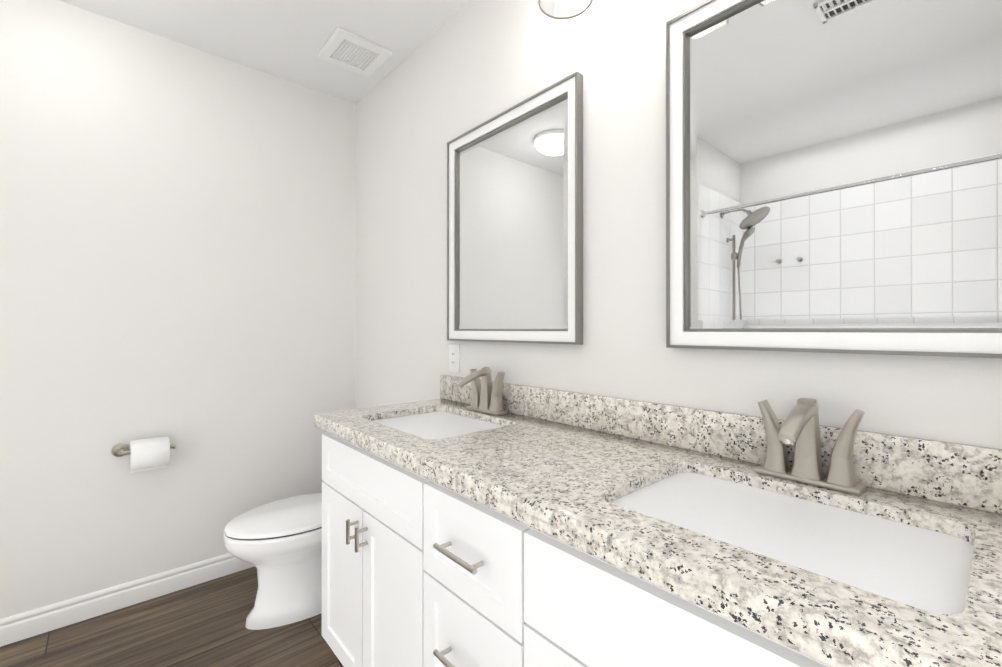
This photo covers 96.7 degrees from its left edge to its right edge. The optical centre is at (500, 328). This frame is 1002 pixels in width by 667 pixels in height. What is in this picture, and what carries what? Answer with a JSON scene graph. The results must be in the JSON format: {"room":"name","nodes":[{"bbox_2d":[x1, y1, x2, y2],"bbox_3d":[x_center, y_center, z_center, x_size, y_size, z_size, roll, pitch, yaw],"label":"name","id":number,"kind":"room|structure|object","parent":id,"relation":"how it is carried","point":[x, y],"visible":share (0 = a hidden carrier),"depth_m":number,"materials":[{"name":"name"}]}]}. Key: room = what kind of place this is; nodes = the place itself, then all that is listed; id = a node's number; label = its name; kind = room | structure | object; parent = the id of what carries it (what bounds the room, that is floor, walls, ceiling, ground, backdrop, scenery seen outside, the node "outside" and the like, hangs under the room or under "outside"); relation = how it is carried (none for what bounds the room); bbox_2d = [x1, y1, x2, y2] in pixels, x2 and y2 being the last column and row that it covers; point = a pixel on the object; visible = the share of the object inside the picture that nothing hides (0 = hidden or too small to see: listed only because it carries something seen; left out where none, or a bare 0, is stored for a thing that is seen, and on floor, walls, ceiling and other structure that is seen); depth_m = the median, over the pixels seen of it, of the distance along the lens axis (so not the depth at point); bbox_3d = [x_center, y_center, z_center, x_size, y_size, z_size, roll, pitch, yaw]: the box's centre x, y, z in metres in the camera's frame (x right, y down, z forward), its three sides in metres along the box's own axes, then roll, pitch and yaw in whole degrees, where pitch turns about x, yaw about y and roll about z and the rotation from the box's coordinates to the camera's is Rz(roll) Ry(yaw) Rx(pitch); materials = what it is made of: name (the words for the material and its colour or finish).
{"room":"bathroom","nodes":[
{"label":"bathroom","id":0,"kind":"room"},
{"bbox_2d":[0,566,343,666],"bbox_3d":[-0.946,1.209,0.670,2.840,0.100,2.820,0,0,-42],"label":"floor","id":1,"kind":"structure","parent":0,"point":[201,624],"depth_m":1.67,"materials":[{"name":"brown wood"}]},
{"bbox_2d":[224,493,321,629],"bbox_3d":[-0.778,0.805,1.923,0.721,0.715,0.484,0,0,-42],"label":"toilet","id":2,"kind":"object","parent":1,"relation":"on","point":[277,544],"visible":0.38,"depth_m":1.75,"materials":[{"name":"ceramic"}]},
{"bbox_2d":[314,407,981,666],"bbox_3d":[0.119,0.735,1.047,0.542,0.849,1.702,0,0,-42],"label":"bathroom vanity","id":3,"kind":"object","parent":1,"relation":"on","point":[472,519],"depth_m":0.77,"materials":[{"name":"white paint"}]},
{"bbox_2d":[315,399,1001,666],"bbox_3d":[0.125,0.313,1.054,0.529,0.045,1.702,0,0,-42],"label":"countertop","id":4,"kind":"structure","parent":3,"relation":"on","point":[558,469],"depth_m":0.69,"materials":[{"name":"beige stone"}]},
{"bbox_2d":[454,367,509,414],"bbox_3d":[-0.087,0.213,1.524,0.152,0.156,0.168,0,0,-42],"label":"faucet","id":5,"kind":"object","parent":4,"relation":"on","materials":[{"name":"silver metal"}]},
{"bbox_2d":[750,398,869,494],"bbox_3d":[0.544,0.211,0.811,0.152,0.156,0.168,0,0,-42],"label":"faucet","id":6,"kind":"object","parent":4,"relation":"on","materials":[{"name":"silver metal"}]},
{"bbox_2d":[0,0,355,618],"bbox_3d":[-1.608,-0.058,1.905,2.000,2.440,0.100,0,0,-42],"label":"wall","id":7,"kind":"structure","parent":0,"point":[178,244],"depth_m":1.93,"materials":[{"name":"white paint"}]},
{"bbox_2d":[0,553,253,646],"bbox_3d":[-1.533,1.115,1.892,1.900,0.095,0.014,0,0,-42],"label":"baseboard","id":8,"kind":"structure","parent":7,"relation":"attached to","point":[29,624],"depth_m":1.83,"materials":[{"name":"white paint"}]},
{"bbox_2d":[111,436,175,472],"bbox_3d":[-1.483,0.533,1.854,0.209,0.145,0.137,0,0,-42],"label":"toilet paper holder","id":9,"kind":"object","parent":7,"relation":"attached to","point":[149,454],"visible":1,"depth_m":1.83,"materials":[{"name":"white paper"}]},
{"bbox_2d":[59,0,469,103],"bbox_3d":[-0.946,-1.331,0.678,2.840,0.100,2.820,0,0,-42],"label":"ceiling","id":10,"kind":"structure","parent":0,"point":[286,39],"depth_m":1.89,"materials":[{"name":"white paint"}]},
{"bbox_2d":[318,27,391,76],"bbox_3d":[-0.678,-1.268,2.064,0.255,0.016,0.255,0,0,-42],"label":"fan","id":11,"kind":"object","parent":10,"relation":"attached to","point":[346,49],"visible":0.98,"depth_m":2.04,"materials":[{"name":"white plastic"}]},
{"bbox_2d":[355,0,1001,448],"bbox_3d":[0.080,-0.059,1.583,0.100,2.440,2.820,0,0,-42],"label":"wall","id":12,"kind":"structure","parent":0,"point":[471,64],"depth_m":1.29,"materials":[{"name":"white paint"}]},
{"bbox_2d":[449,344,459,372],"bbox_3d":[-0.191,0.122,1.804,0.009,0.116,0.072,0,0,-42],"label":"outlet","id":13,"kind":"object","parent":12,"relation":"attached to","point":[454,358],"visible":1,"depth_m":1.79,"materials":[{"name":"white plastic"}]},
{"bbox_2d":[447,71,582,344],"bbox_3d":[0.012,-0.351,1.561,0.029,0.800,0.665,0,0,-42],"label":"mirror","id":14,"kind":"object","parent":12,"relation":"attached to","point":[515,224],"visible":0.98,"depth_m":1.50,"materials":[{"name":"silver metal"}]},
{"bbox_2d":[538,0,592,19],"bbox_3d":[0.341,-0.995,1.049,0.218,0.244,0.577,0,0,-42],"label":"sconce","id":15,"kind":"object","parent":12,"relation":"attached to","point":[562,9],"visible":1,"depth_m":1.24,"materials":[{"name":"white glass"}]},
{"bbox_2d":[666,0,1001,357],"bbox_3d":[0.637,-0.353,0.855,0.029,0.800,0.665,0,0,-42],"label":"mirror","id":16,"kind":"object","parent":12,"relation":"attached to","point":[833,176],"visible":0.98,"depth_m":0.85,"materials":[{"name":"silver metal"}]},
{"bbox_2d":[440,375,1001,514],"bbox_3d":[0.315,0.242,1.223,0.020,0.098,1.702,0,0,-42],"label":"backsplash","id":17,"kind":"structure","parent":0,"relation":"attached to","point":[968,475],"depth_m":0.98,"materials":[{"name":"beige stone"}]}
]}

